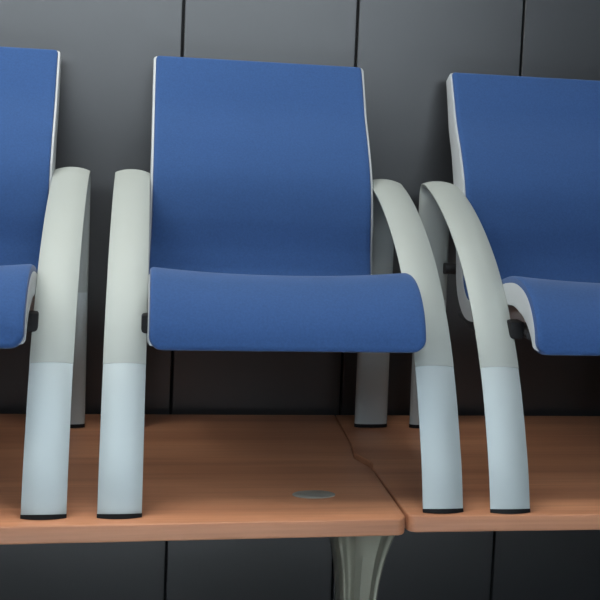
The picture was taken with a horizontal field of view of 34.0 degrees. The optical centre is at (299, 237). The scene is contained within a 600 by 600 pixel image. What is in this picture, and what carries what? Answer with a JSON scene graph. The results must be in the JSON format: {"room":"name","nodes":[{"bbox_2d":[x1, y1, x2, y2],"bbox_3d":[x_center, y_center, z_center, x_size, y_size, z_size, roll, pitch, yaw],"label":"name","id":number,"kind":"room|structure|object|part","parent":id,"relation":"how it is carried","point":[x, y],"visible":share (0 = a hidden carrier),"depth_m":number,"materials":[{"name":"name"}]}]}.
{"room":"office","nodes":[
{"label":"office","id":0,"kind":"room"},
{"bbox_2d":[0,0,599,599],"bbox_3d":[0.182,-0.202,2.417,6.950,2.740,0.090,2,4,-8],"label":"wall","id":1,"kind":"structure","parent":0,"point":[407,51],"depth_m":2.37,"materials":[{"name":"grey laminate"}]},
{"bbox_3d":[0.493,1.425,-0.208,7.000,0.100,5.630,2,4,-8],"label":"floor","id":2,"kind":"structure","parent":0,"visible":0},
{"bbox_2d":[0,414,404,599],"bbox_3d":[-0.662,0.801,1.923,1.617,0.742,0.736,2,4,-8],"label":"desk","id":3,"kind":"object","parent":2,"relation":"on","point":[206,477],"visible":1,"depth_m":1.79,"materials":[{"name":"brown wood"}]},
{"bbox_2d":[0,47,90,519],"bbox_3d":[-0.737,0.015,1.864,0.638,0.831,0.678,2,4,-10],"label":"armchair","id":4,"kind":"object","parent":3,"relation":"on","point":[45,209],"visible":1,"depth_m":1.89,"materials":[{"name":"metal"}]},
{"bbox_2d":[0,47,57,348],"bbox_3d":[-0.732,-0.123,1.858,0.481,0.556,0.639,2,4,-10],"label":"cushion","id":5,"kind":"object","parent":4,"relation":"on","point":[28,76],"depth_m":2.03,"materials":[{"name":"blue fabric"}]},
{"bbox_3d":[-0.426,0.336,1.655,0.074,0.240,0.110,2,4,-10],"label":"leg","id":6,"kind":"part","parent":4,"relation":"part of","materials":[{"name":"silver metal"}]},
{"bbox_3d":[-0.462,0.034,1.917,0.076,0.342,0.497,2,4,-10],"label":"armrest","id":7,"kind":"part","parent":4,"relation":"part of","materials":[{"name":"silver metal"}]},
{"bbox_3d":[-0.510,0.265,2.160,0.077,0.292,0.027,2,4,-10],"label":"leg","id":8,"kind":"part","parent":4,"relation":"part of","materials":[{"name":"silver metal"}]},
{"bbox_2d":[97,56,462,518],"bbox_3d":[-0.059,0.034,1.974,0.638,0.831,0.678,2,4,-9],"label":"armchair","id":9,"kind":"object","parent":3,"relation":"on","point":[259,220],"visible":1,"depth_m":2.08,"materials":[{"name":"blue fabric"}]},
{"bbox_3d":[-0.304,0.340,1.673,0.074,0.240,0.110,2,4,-9],"label":"leg","id":10,"kind":"part","parent":9,"relation":"part of","materials":[{"name":"silver metal"}]},
{"bbox_3d":[-0.337,0.038,1.935,0.076,0.342,0.497,2,4,-9],"label":"armrest","id":11,"kind":"part","parent":9,"relation":"part of","materials":[{"name":"silver metal"}]},
{"bbox_2d":[149,56,425,352],"bbox_3d":[-0.054,-0.103,1.968,0.481,0.556,0.639,2,4,-9],"label":"cushion","id":12,"kind":"object","parent":9,"relation":"on","point":[262,185],"depth_m":2.11,"materials":[{"name":"blue fabric"}]},
{"bbox_3d":[0.170,0.285,2.268,0.077,0.292,0.027,2,4,-9],"label":"leg","id":13,"kind":"part","parent":9,"relation":"part of","materials":[{"name":"silver metal"}]},
{"bbox_3d":[0.216,0.054,2.024,0.076,0.342,0.497,2,4,-9],"label":"armrest","id":14,"kind":"part","parent":9,"relation":"part of","materials":[{"name":"silver metal"}]},
{"bbox_3d":[0.249,0.356,1.762,0.074,0.240,0.110,2,4,-9],"label":"leg","id":15,"kind":"part","parent":9,"relation":"part of","materials":[{"name":"silver metal"}]},
{"bbox_3d":[0.098,0.833,1.827,0.139,0.664,0.139,2,4,-8],"label":"leg","id":16,"kind":"part","parent":3,"relation":"part of","materials":[{"name":"grey metal"}]},
{"bbox_2d":[335,415,599,531],"bbox_3d":[0.901,0.848,2.177,1.615,0.740,0.687,2,4,-8],"label":"desk","id":17,"kind":"object","parent":2,"relation":"on","point":[563,452],"visible":0.71,"depth_m":1.97,"materials":[{"name":"brown wood"}]},
{"bbox_2d":[409,73,599,513],"bbox_3d":[0.619,0.055,2.073,0.638,0.831,0.678,2,4,-8],"label":"armchair","id":18,"kind":"object","parent":17,"relation":"on","point":[520,212],"visible":0.94,"depth_m":2.20,"materials":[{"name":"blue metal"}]},
{"bbox_3d":[0.298,0.289,2.282,0.077,0.292,0.027,2,4,-8],"label":"leg","id":19,"kind":"part","parent":18,"relation":"part of","materials":[{"name":"silver metal"}]},
{"bbox_3d":[0.341,0.058,2.038,0.076,0.342,0.497,2,4,-8],"label":"armrest","id":20,"kind":"part","parent":18,"relation":"part of","materials":[{"name":"silver metal"}]},
{"bbox_3d":[0.404,0.183,2.034,0.024,0.065,0.418,2,4,-8],"label":"rail","id":21,"kind":"part","parent":18,"relation":"part of","materials":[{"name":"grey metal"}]},
{"bbox_3d":[0.370,0.360,1.775,0.074,0.240,0.110,2,4,-8],"label":"leg","id":22,"kind":"part","parent":18,"relation":"part of","materials":[{"name":"silver metal"}]},
{"bbox_2d":[452,73,599,355],"bbox_3d":[0.624,-0.083,2.067,0.481,0.556,0.639,2,4,-8],"label":"cushion","id":23,"kind":"object","parent":18,"relation":"on","point":[526,150],"depth_m":2.21,"materials":[{"name":"blue fabric"}]}
]}

